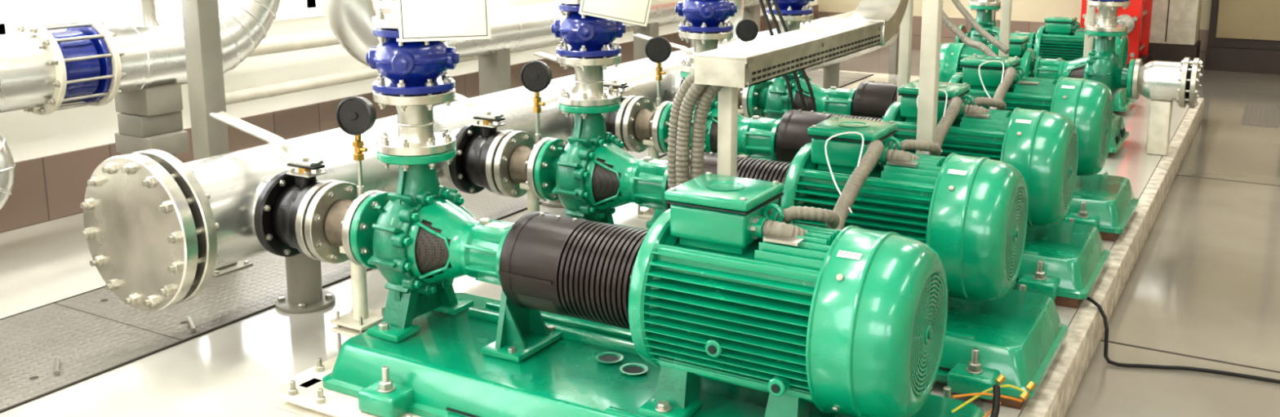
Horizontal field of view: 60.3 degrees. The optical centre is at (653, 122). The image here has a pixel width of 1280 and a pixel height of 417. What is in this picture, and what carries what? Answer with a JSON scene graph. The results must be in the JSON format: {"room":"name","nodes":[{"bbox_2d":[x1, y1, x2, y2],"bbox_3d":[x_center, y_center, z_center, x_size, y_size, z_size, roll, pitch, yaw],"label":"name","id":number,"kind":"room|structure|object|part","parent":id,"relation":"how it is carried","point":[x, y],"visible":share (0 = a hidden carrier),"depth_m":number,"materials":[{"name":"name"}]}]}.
{"room":"mechanical room","nodes":[
{"label":"mechanical room","id":0,"kind":"room"},
{"bbox_2d":[0,0,817,162],"bbox_3d":[-1.754,-1.390,5.870,0.250,3.350,13.700,6,13,29],"label":"wall","id":1,"kind":"structure","parent":0,"point":[28,135],"depth_m":5.36,"materials":[{"name":"paint"}]},
{"bbox_2d":[0,0,5,35],"bbox_3d":[-3.197,-1.098,3.217,0.200,2.020,2.550,6,13,29],"label":"window","id":2,"kind":"structure","parent":1,"relation":"in","point":[2,18],"depth_m":4.44,"materials":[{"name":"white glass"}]},
{"bbox_2d":[109,0,391,24],"bbox_3d":[-1.776,-1.565,5.643,0.200,2.020,2.550,6,13,29],"label":"window","id":3,"kind":"structure","parent":1,"relation":"in","point":[288,9],"depth_m":5.65,"materials":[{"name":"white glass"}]},
{"bbox_2d":[0,4,818,233],"bbox_3d":[-1.639,0.061,6.082,0.015,0.420,13.700,6,13,29],"label":"baseboard","id":4,"kind":"structure","parent":1,"relation":"attached to","point":[50,188],"depth_m":4.77,"materials":[{"name":"tile"}]},
{"bbox_2d":[817,0,1211,30],"bbox_3d":[5.546,-2.112,9.620,9.000,3.350,0.200,6,13,29],"label":"wall","id":5,"kind":"structure","parent":0,"point":[1033,11],"depth_m":10.81,"materials":[{"name":"paint"}]},
{"bbox_2d":[817,11,1208,68],"bbox_3d":[5.491,-0.621,9.810,8.600,0.350,0.020,6,13,29],"label":"baseboard","id":6,"kind":"structure","parent":5,"relation":"attached to","point":[948,36],"depth_m":11.12,"materials":[{"name":"tile"}]},
{"bbox_2d":[1204,0,1279,75],"bbox_3d":[5.630,-1.573,9.463,1.400,2.350,0.120,6,13,29],"label":"door","id":7,"kind":"structure","parent":5,"relation":"in","point":[1244,35],"depth_m":9.80,"materials":[{"name":"metal"}]},
{"bbox_2d":[819,48,1279,416],"bbox_3d":[2.132,0.704,4.115,9.000,0.101,13.900,6,13,29],"label":"floor","id":8,"kind":"structure","parent":0,"point":[1202,290],"depth_m":4.25,"materials":[{"name":"beige tile"}]},
{"bbox_2d":[0,134,15,209],"bbox_3d":[-2.485,0.406,2.868,0.183,0.658,1.672,6,13,29],"label":"flange","id":9,"kind":"object","parent":8,"relation":"on","point":[7,166],"visible":1,"depth_m":3.46,"materials":[{"name":"metal"}]},
{"bbox_2d":[0,0,280,113],"bbox_3d":[-2.408,-0.827,3.340,0.279,2.900,3.156,6,13,29],"label":"supply pipe","id":10,"kind":"object","parent":8,"relation":"on","point":[153,57],"visible":0.62,"depth_m":4.12,"materials":[{"name":"metal"}]},
{"bbox_2d":[13,17,126,115],"bbox_3d":[-2.120,-0.204,3.969,0.324,0.324,0.278,6,13,29],"label":"blue flanged compensator","id":11,"kind":"object","parent":10,"relation":"attached to","point":[86,55],"visible":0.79,"depth_m":3.93,"materials":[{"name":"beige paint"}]},
{"bbox_2d":[122,0,160,28],"bbox_3d":[-1.958,-1.367,4.032,0.220,2.100,0.220,-5,12,-26],"label":"riser pipe","id":12,"kind":"object","parent":10,"relation":"attached to","point":[144,13],"visible":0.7,"depth_m":4.17,"materials":[{"name":"metal"}]},
{"bbox_2d":[114,83,189,157],"bbox_3d":[-1.958,0.150,4.324,0.240,0.610,0.240,6,13,29],"label":"support","id":13,"kind":"object","parent":8,"relation":"on","point":[150,117],"visible":0.56,"depth_m":4.23,"materials":[{"name":"grey paint"}]},
{"bbox_2d":[209,111,390,354],"bbox_3d":[-1.063,0.330,3.271,0.748,0.654,0.256,6,13,29],"label":"valve","id":14,"kind":"object","parent":8,"relation":"on","point":[295,213],"visible":0.74,"depth_m":3.15,"materials":[{"name":"metal"}]},
{"bbox_2d":[335,96,376,197],"bbox_3d":[-0.823,0.082,3.084,0.108,0.319,0.048,2,11,13],"label":"pressure gauge","id":15,"kind":"object","parent":14,"relation":"on","point":[355,115],"visible":0.98,"depth_m":3.05,"materials":[{"name":"metal"}]},
{"bbox_2d":[276,355,422,416],"bbox_3d":[-0.629,0.672,3.041,0.540,0.070,0.670,6,13,29],"label":"mounting plate","id":16,"kind":"object","parent":8,"relation":"on","point":[304,394],"visible":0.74,"depth_m":2.85,"materials":[{"name":"beige paint"}]},
{"bbox_2d":[0,70,873,413],"bbox_3d":[-1.236,0.475,4.233,0.653,0.006,10.780,6,13,29],"label":"floor grating","id":17,"kind":"object","parent":8,"relation":"on","point":[93,333],"visible":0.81,"depth_m":3.44,"materials":[{"name":"metal"}]},
{"bbox_2d":[53,315,196,375],"bbox_3d":[-1.551,0.654,3.254,0.112,0.014,0.464,8,14,36],"label":"slot","id":18,"kind":"object","parent":17,"relation":"on","point":[57,360],"visible":1,"depth_m":3.13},
{"bbox_2d":[181,0,253,277],"bbox_3d":[-1.561,-1.044,3.674,0.158,3.200,0.158,6,13,29],"label":"steel column","id":19,"kind":"structure","parent":17,"relation":"on","point":[201,19],"depth_m":3.81,"materials":[{"name":"grey metal"}]},
{"bbox_2d":[690,0,743,48],"bbox_3d":[0.416,-1.528,6.980,0.500,2.900,0.500,6,13,29],"label":"insulated pipe","id":20,"kind":"object","parent":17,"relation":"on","point":[739,15],"visible":0.02,"depth_m":7.03,"materials":[{"name":"metal"}]},
{"bbox_2d":[80,11,899,313],"bbox_3d":[0.143,-0.128,5.766,0.444,0.611,6.399,6,13,29],"label":"pipe","id":21,"kind":"object","parent":8,"relation":"on","point":[157,226],"visible":0.59,"depth_m":3.16,"materials":[{"name":"metal"}]},
{"bbox_2d":[224,2,773,105],"bbox_3d":[-1.255,-0.304,6.550,0.145,0.660,11.000,6,13,29],"label":"pipe","id":22,"kind":"object","parent":8,"relation":"on","point":[268,46],"visible":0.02,"depth_m":5.52,"materials":[{"name":"silver metal"}]},
{"bbox_2d":[445,93,567,213],"bbox_3d":[-0.639,0.191,3.994,0.748,0.654,0.256,6,13,29],"label":"valve","id":23,"kind":"object","parent":8,"relation":"on","point":[502,162],"visible":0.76,"depth_m":3.87,"materials":[{"name":"metal"}]},
{"bbox_2d":[520,60,551,143],"bbox_3d":[-0.399,-0.058,3.808,0.108,0.319,0.048,2,11,13],"label":"pressure gauge","id":24,"kind":"object","parent":23,"relation":"on","point":[535,76],"visible":0.94,"depth_m":3.77,"materials":[{"name":"metal"}]},
{"bbox_2d":[321,0,771,96],"bbox_3d":[-0.028,-1.628,7.503,0.246,2.900,5.920,6,13,29],"label":"pipe","id":25,"kind":"object","parent":8,"relation":"on","point":[350,21],"visible":0.43,"depth_m":6.17,"materials":[{"name":"metal"}]},
{"bbox_2d":[0,69,1204,416],"bbox_3d":[-0.623,0.608,3.953,3.956,0.150,10.890,6,13,29],"label":"concrete plinth","id":26,"kind":"object","parent":8,"relation":"on","point":[237,369],"visible":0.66,"depth_m":3.42,"materials":[{"name":"white concrete"}]},
{"bbox_2d":[533,51,671,219],"bbox_3d":[-0.215,0.052,4.718,0.748,0.654,0.256,6,13,29],"label":"valve","id":27,"kind":"object","parent":8,"relation":"on","point":[636,123],"visible":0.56,"depth_m":4.55,"materials":[{"name":"metal"}]},
{"bbox_2d":[644,36,671,106],"bbox_3d":[0.025,-0.197,4.531,0.108,0.319,0.048,2,11,13],"label":"pressure gauge","id":28,"kind":"object","parent":27,"relation":"on","point":[658,50],"visible":0.98,"depth_m":4.50,"materials":[{"name":"metal"}]},
{"bbox_2d":[632,33,652,40],"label":"valve","id":29,"kind":"object","parent":8,"relation":"on","point":[640,36],"depth_m":5.57,"materials":[{"name":"metal"}]},
{"bbox_2d":[322,293,984,416],"bbox_3d":[-0.033,0.679,2.734,1.655,0.172,0.670,6,13,29],"label":"base frame","id":30,"kind":"object","parent":8,"relation":"on","point":[595,369],"visible":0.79,"depth_m":2.75,"materials":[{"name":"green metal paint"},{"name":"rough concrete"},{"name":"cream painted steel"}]},
{"bbox_2d":[350,147,648,362],"bbox_3d":[-0.367,0.340,2.865,0.938,0.489,0.320,6,13,29],"label":"pump","id":31,"kind":"object","parent":30,"relation":"on","point":[420,240],"visible":0.9,"depth_m":2.86,"materials":[{"name":"green paint"}]},
{"bbox_2d":[365,0,459,171],"bbox_3d":[-0.637,-1.081,2.749,0.216,2.424,0.216,-11,15,-44],"label":"valve","id":32,"kind":"object","parent":31,"relation":"on","point":[417,79],"visible":0.71,"depth_m":2.87,"materials":[{"name":"metal"}]},
{"bbox_2d":[396,0,490,42],"bbox_3d":[-0.536,-0.319,2.793,0.240,0.210,0.125,-3,11,-8],"label":"sign plate","id":33,"kind":"object","parent":32,"relation":"attached to","point":[419,20],"visible":1,"depth_m":2.74,"materials":[{"name":"metal"}]},
{"bbox_2d":[627,171,947,416],"bbox_3d":[0.303,0.404,2.485,0.657,0.506,0.420,6,13,29],"label":"motor","id":34,"kind":"object","parent":30,"relation":"on","point":[851,321],"visible":0.98,"depth_m":2.36,"materials":[{"name":"green metal"}]},
{"bbox_2d":[762,132,884,237],"bbox_3d":[0.448,0.184,2.776,0.142,0.209,0.840,4,12,20],"label":"conduit","id":35,"kind":"object","parent":34,"relation":"attached to","point":[835,219],"visible":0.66,"depth_m":2.84,"materials":[{"name":"grey metal"}]},
{"bbox_2d":[951,373,1035,416],"bbox_3d":[0.723,0.685,2.433,0.251,0.242,0.099,-8,13,-35],"label":"loose wire ends","id":36,"kind":"object","parent":30,"relation":"on","point":[994,411],"visible":1,"depth_m":2.44,"materials":[{"name":"yellow rubber"}]},
{"bbox_2d":[675,71,685,94],"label":"valve","id":37,"kind":"object","parent":8,"relation":"on","point":[678,80],"depth_m":5.37,"materials":[{"name":"metal"}]},
{"bbox_2d":[670,42,693,59],"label":"valve","id":38,"kind":"object","parent":8,"relation":"on","point":[686,51],"depth_m":5.43,"materials":[{"name":"metal"}]},
{"bbox_2d":[666,70,724,204],"bbox_3d":[0.144,0.258,3.007,0.131,0.840,0.222,-9,14,-39],"label":"conduit","id":39,"kind":"object","parent":8,"relation":"on","point":[689,93],"visible":0.33,"depth_m":2.96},
{"bbox_2d":[717,86,737,177],"bbox_3d":[0.202,0.289,3.039,0.078,0.822,0.076,6,13,29],"label":"post","id":40,"kind":"object","parent":8,"relation":"on","point":[727,108],"visible":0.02,"depth_m":2.97,"materials":[{"name":"white metal"}]},
{"bbox_2d":[737,154,751,158],"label":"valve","id":41,"kind":"object","parent":8,"relation":"on","point":[742,155],"depth_m":5.29,"materials":[{"name":"metal"}]},
{"bbox_2d":[737,86,751,118],"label":"valve","id":42,"kind":"object","parent":8,"relation":"on","point":[743,95],"depth_m":5.21,"materials":[{"name":"metal"}]},
{"bbox_2d":[735,18,758,41],"bbox_3d":[0.448,-0.336,5.255,0.108,0.319,0.048,2,11,13],"label":"pressure gauge","id":43,"kind":"object","parent":42,"relation":"on","point":[746,30],"visible":0.73,"depth_m":5.22,"materials":[{"name":"metal"}]},
{"bbox_2d":[759,0,817,111],"bbox_3d":[0.555,-1.034,4.629,0.118,2.781,0.418,-7,13,-32],"label":"cable bundle","id":44,"kind":"object","parent":8,"relation":"on","point":[803,107],"visible":0.3,"depth_m":4.72,"materials":[{"name":"rubber"}]},
{"bbox_2d":[613,223,1067,409],"bbox_3d":[0.391,0.540,3.458,1.655,0.172,0.670,6,13,29],"label":"base frame","id":45,"kind":"object","parent":8,"relation":"on","point":[1018,335],"visible":0.24,"depth_m":2.95,"materials":[{"name":"green metal"}]},
{"bbox_2d":[533,102,791,224],"bbox_3d":[0.056,0.200,3.589,0.938,0.489,0.320,6,13,29],"label":"pump","id":46,"kind":"object","parent":45,"relation":"on","point":[593,175],"visible":0.49,"depth_m":3.62,"materials":[{"name":"green paint"}]},
{"bbox_2d":[551,0,625,119],"bbox_3d":[-0.213,-1.220,3.473,0.216,2.424,0.216,-11,15,-44],"label":"valve","id":47,"kind":"object","parent":46,"relation":"on","point":[590,49],"visible":0.85,"depth_m":3.59,"materials":[{"name":"metal"}]},
{"bbox_2d":[578,0,652,26],"bbox_3d":[-0.107,-0.425,3.528,0.251,0.229,0.126,1,11,3],"label":"sign plate","id":48,"kind":"object","parent":47,"relation":"attached to","point":[636,12],"visible":1,"depth_m":3.49,"materials":[{"name":"metal"}]},
{"bbox_3d":[0.056,0.200,3.589,0.938,0.489,0.320,6,13,29],"label":"volute casing","id":49,"kind":"part","parent":46,"relation":"part of","materials":[{"name":"green paint"}]},
{"bbox_2d":[779,115,1027,301],"bbox_3d":[0.727,0.265,3.208,0.657,0.506,0.420,6,13,29],"label":"motor","id":50,"kind":"object","parent":45,"relation":"on","point":[971,211],"visible":0.66,"depth_m":3.04,"materials":[{"name":"green metal"}]},
{"bbox_2d":[885,89,962,161],"bbox_3d":[0.872,0.045,3.500,0.142,0.209,0.840,4,12,20],"label":"conduit","id":51,"kind":"object","parent":50,"relation":"attached to","point":[955,104],"visible":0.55,"depth_m":3.23,"materials":[{"name":"grey metal"}]},
{"bbox_2d":[645,208,1110,308],"bbox_3d":[0.815,0.401,4.181,1.655,0.172,0.670,6,13,29],"label":"base frame","id":52,"kind":"object","parent":8,"relation":"on","point":[1063,262],"visible":0.3,"depth_m":3.66,"materials":[{"name":"green metal"}]},
{"bbox_2d":[657,71,882,162],"bbox_3d":[0.480,0.061,4.312,0.938,0.489,0.320,6,13,29],"label":"pump","id":53,"kind":"object","parent":52,"relation":"on","point":[780,140],"visible":0.25,"depth_m":4.27,"materials":[{"name":"green paint"}]},
{"bbox_2d":[675,0,737,79],"bbox_3d":[0.210,-1.359,4.197,0.216,2.424,0.216,-11,15,-44],"label":"valve","id":54,"kind":"object","parent":53,"relation":"on","point":[706,25],"visible":0.71,"depth_m":4.31,"materials":[{"name":"metal"}]},
{"bbox_3d":[0.480,0.061,4.312,0.938,0.489,0.320,6,13,29],"label":"volute casing","id":55,"kind":"part","parent":53,"relation":"part of","materials":[{"name":"green paint"}]},
{"bbox_2d":[881,79,1078,226],"bbox_3d":[1.151,0.126,3.932,0.657,0.506,0.420,6,13,29],"label":"motor","id":56,"kind":"object","parent":52,"relation":"on","point":[1042,145],"visible":0.58,"depth_m":3.74,"materials":[{"name":"green metal"}]},
{"bbox_2d":[963,60,1016,114],"bbox_3d":[1.296,-0.095,4.223,0.142,0.209,0.840,4,12,20],"label":"conduit","id":57,"kind":"object","parent":56,"relation":"attached to","point":[997,103],"visible":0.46,"depth_m":4.00,"materials":[{"name":"grey metal"}]},
{"bbox_2d":[897,0,913,101],"bbox_3d":[1.008,-1.153,4.239,0.076,3.200,0.073,6,13,29],"label":"post","id":58,"kind":"object","parent":8,"relation":"on","point":[906,24],"visible":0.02,"depth_m":4.39,"materials":[{"name":"grey metal"}]},
{"bbox_2d":[915,0,942,154],"bbox_3d":[0.884,-0.985,3.369,0.094,3.200,0.094,6,13,29],"label":"post","id":59,"kind":"object","parent":8,"relation":"on","point":[931,17],"visible":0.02,"depth_m":3.51,"materials":[{"name":"white metal"}]},
{"bbox_2d":[888,0,995,75],"bbox_3d":[2.506,-1.106,9.127,1.600,1.560,0.320,6,13,29],"label":"pipe","id":60,"kind":"object","parent":8,"relation":"on","point":[894,47],"visible":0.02,"depth_m":9.46,"materials":[{"name":"metal"}]},
{"bbox_2d":[751,157,1138,241],"bbox_3d":[1.239,0.261,4.905,1.655,0.172,0.670,6,13,29],"label":"base frame","id":61,"kind":"object","parent":8,"relation":"on","point":[1105,202],"visible":0.3,"depth_m":4.38,"materials":[{"name":"green metal"}]},
{"bbox_2d":[747,70,897,119],"bbox_3d":[0.904,-0.078,5.036,0.938,0.489,0.320,6,13,29],"label":"pump","id":62,"kind":"object","parent":61,"relation":"on","point":[871,99],"visible":0.32,"depth_m":5.04,"materials":[{"name":"green paint"}]},
{"bbox_2d":[766,0,814,33],"bbox_3d":[0.634,-1.498,4.920,0.216,2.424,0.216,-11,15,-44],"label":"valve","id":63,"kind":"object","parent":62,"relation":"on","point":[793,11],"visible":0.49,"depth_m":5.03,"materials":[{"name":"metal"}]},
{"bbox_2d":[948,53,1112,176],"bbox_3d":[1.574,-0.014,4.655,0.657,0.506,0.420,6,13,29],"label":"motor","id":64,"kind":"object","parent":61,"relation":"on","point":[1088,104],"visible":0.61,"depth_m":4.48,"materials":[{"name":"green metal"}]},
{"bbox_2d":[942,0,1010,56],"bbox_3d":[1.401,-0.739,4.954,0.138,0.886,0.607,-6,12,-26],"label":"conduit","id":65,"kind":"object","parent":64,"relation":"attached to","point":[957,31],"visible":0.87,"depth_m":4.96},
{"bbox_2d":[998,0,1012,57],"bbox_3d":[1.637,-1.291,4.960,0.076,3.200,0.073,6,13,29],"label":"post","id":66,"kind":"object","parent":8,"relation":"on","point":[1006,10],"visible":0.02,"depth_m":5.10,"materials":[{"name":"white metal"}]},
{"bbox_2d":[1083,4,1096,57],"bbox_3d":[2.573,-1.550,6.301,0.083,3.200,0.081,6,13,29],"label":"post","id":67,"kind":"object","parent":8,"relation":"on","point":[1091,12],"visible":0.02,"depth_m":6.48,"materials":[{"name":"white metal"}]},
{"bbox_2d":[1080,0,1152,68],"bbox_3d":[3.946,-1.292,9.323,0.510,1.850,1.030,6,13,29],"label":"plate heat exchanger","id":68,"kind":"object","parent":8,"relation":"on","point":[1137,17],"visible":0.38,"depth_m":9.08,"materials":[{"name":"red metal"}]},
{"bbox_2d":[1107,115,1129,153],"bbox_3d":[2.059,0.023,6.199,1.095,0.150,0.670,6,13,29],"label":"base frame","id":69,"kind":"object","parent":8,"relation":"on","point":[1119,135],"visible":0.09,"depth_m":5.90,"materials":[{"name":"green metal"}]},
{"bbox_2d":[938,34,1037,82],"bbox_3d":[1.873,-0.283,6.249,0.558,0.430,0.357,6,13,29],"label":"motor","id":70,"kind":"object","parent":69,"relation":"on","point":[951,54],"visible":0.17,"depth_m":6.17,"materials":[{"name":"green metal"}]},
{"bbox_2d":[1033,30,1136,118],"bbox_3d":[2.151,-0.281,6.087,0.938,0.489,0.320,6,13,29],"label":"pump","id":71,"kind":"object","parent":69,"relation":"on","point":[1102,64],"visible":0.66,"depth_m":5.85,"materials":[{"name":"green paint"}]},
{"bbox_2d":[1084,0,1130,39],"bbox_3d":[2.421,-1.642,5.667,0.216,2.424,0.216,-11,15,-44],"label":"valve","id":72,"kind":"object","parent":71,"relation":"on","point":[1107,17],"visible":0.95,"depth_m":5.82,"materials":[{"name":"metal"}]},
{"bbox_2d":[1112,88,1135,111],"bbox_3d":[2.607,-0.201,7.362,1.095,0.150,0.670,6,13,29],"label":"base frame","id":73,"kind":"object","parent":8,"relation":"on","point":[1121,103],"visible":0.09,"depth_m":6.91,"materials":[{"name":"green metal"}]},
{"bbox_2d":[955,4,1035,48],"bbox_3d":[2.515,-0.525,7.354,0.938,0.489,0.320,6,13,29],"label":"pump","id":74,"kind":"object","parent":73,"relation":"on","point":[984,19],"visible":0.37,"depth_m":7.40,"materials":[{"name":"green paint"}]},
{"bbox_2d":[968,0,1000,12],"bbox_3d":[2.245,-1.945,7.239,0.216,2.424,0.216,-11,15,-44],"label":"valve","id":75,"kind":"object","parent":74,"relation":"on","point":[972,2],"visible":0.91,"depth_m":7.39,"materials":[{"name":"metal"}]},
{"bbox_2d":[1032,15,1128,68],"bbox_3d":[2.793,-0.466,7.202,0.558,0.430,0.357,6,13,29],"label":"motor","id":76,"kind":"object","parent":73,"relation":"on","point":[1055,40],"visible":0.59,"depth_m":7.15,"materials":[{"name":"green metal"}]},
{"bbox_2d":[1131,57,1202,155],"bbox_3d":[2.696,-0.090,5.805,0.314,0.521,0.264,6,13,29],"label":"pipe","id":77,"kind":"object","parent":8,"relation":"on","point":[1164,83],"visible":1,"depth_m":5.74,"materials":[{"name":"metal"}]},
{"bbox_2d":[1148,0,1201,65],"bbox_3d":[4.665,-1.494,9.844,0.510,2.050,0.440,6,13,29],"label":"tall cabinet","id":78,"kind":"object","parent":8,"relation":"on","point":[1175,24],"visible":0.56,"depth_m":9.77,"materials":[{"name":"beige metal"}]},
{"bbox_2d":[1085,296,1279,383],"bbox_3d":[2.881,0.814,2.759,3.553,0.194,0.154,6,13,29],"label":"cable","id":79,"kind":"object","parent":8,"relation":"on","point":[1101,311],"visible":0.93,"depth_m":3.47,"materials":[{"name":"black rubber"}]},
{"bbox_2d":[1240,104,1279,128],"bbox_3d":[6.052,0.141,6.762,4.300,0.005,0.900,6,13,29],"label":"cover plate","id":80,"kind":"object","parent":8,"relation":"on","point":[1266,116],"visible":1,"depth_m":7.71,"materials":[{"name":"metal"}]},
{"bbox_3d":[2.132,-2.708,3.458,9.000,0.150,13.900,6,13,29],"label":"ceiling","id":81,"kind":"structure","parent":0,"visible":0},
{"bbox_2d":[693,0,908,88],"bbox_3d":[0.529,-1.375,3.226,0.156,2.380,1.441,6,13,29],"label":"cable tray","id":82,"kind":"object","parent":81,"relation":"hanging from","point":[873,23],"visible":1,"depth_m":3.15,"materials":[{"name":"metal"}]}
]}

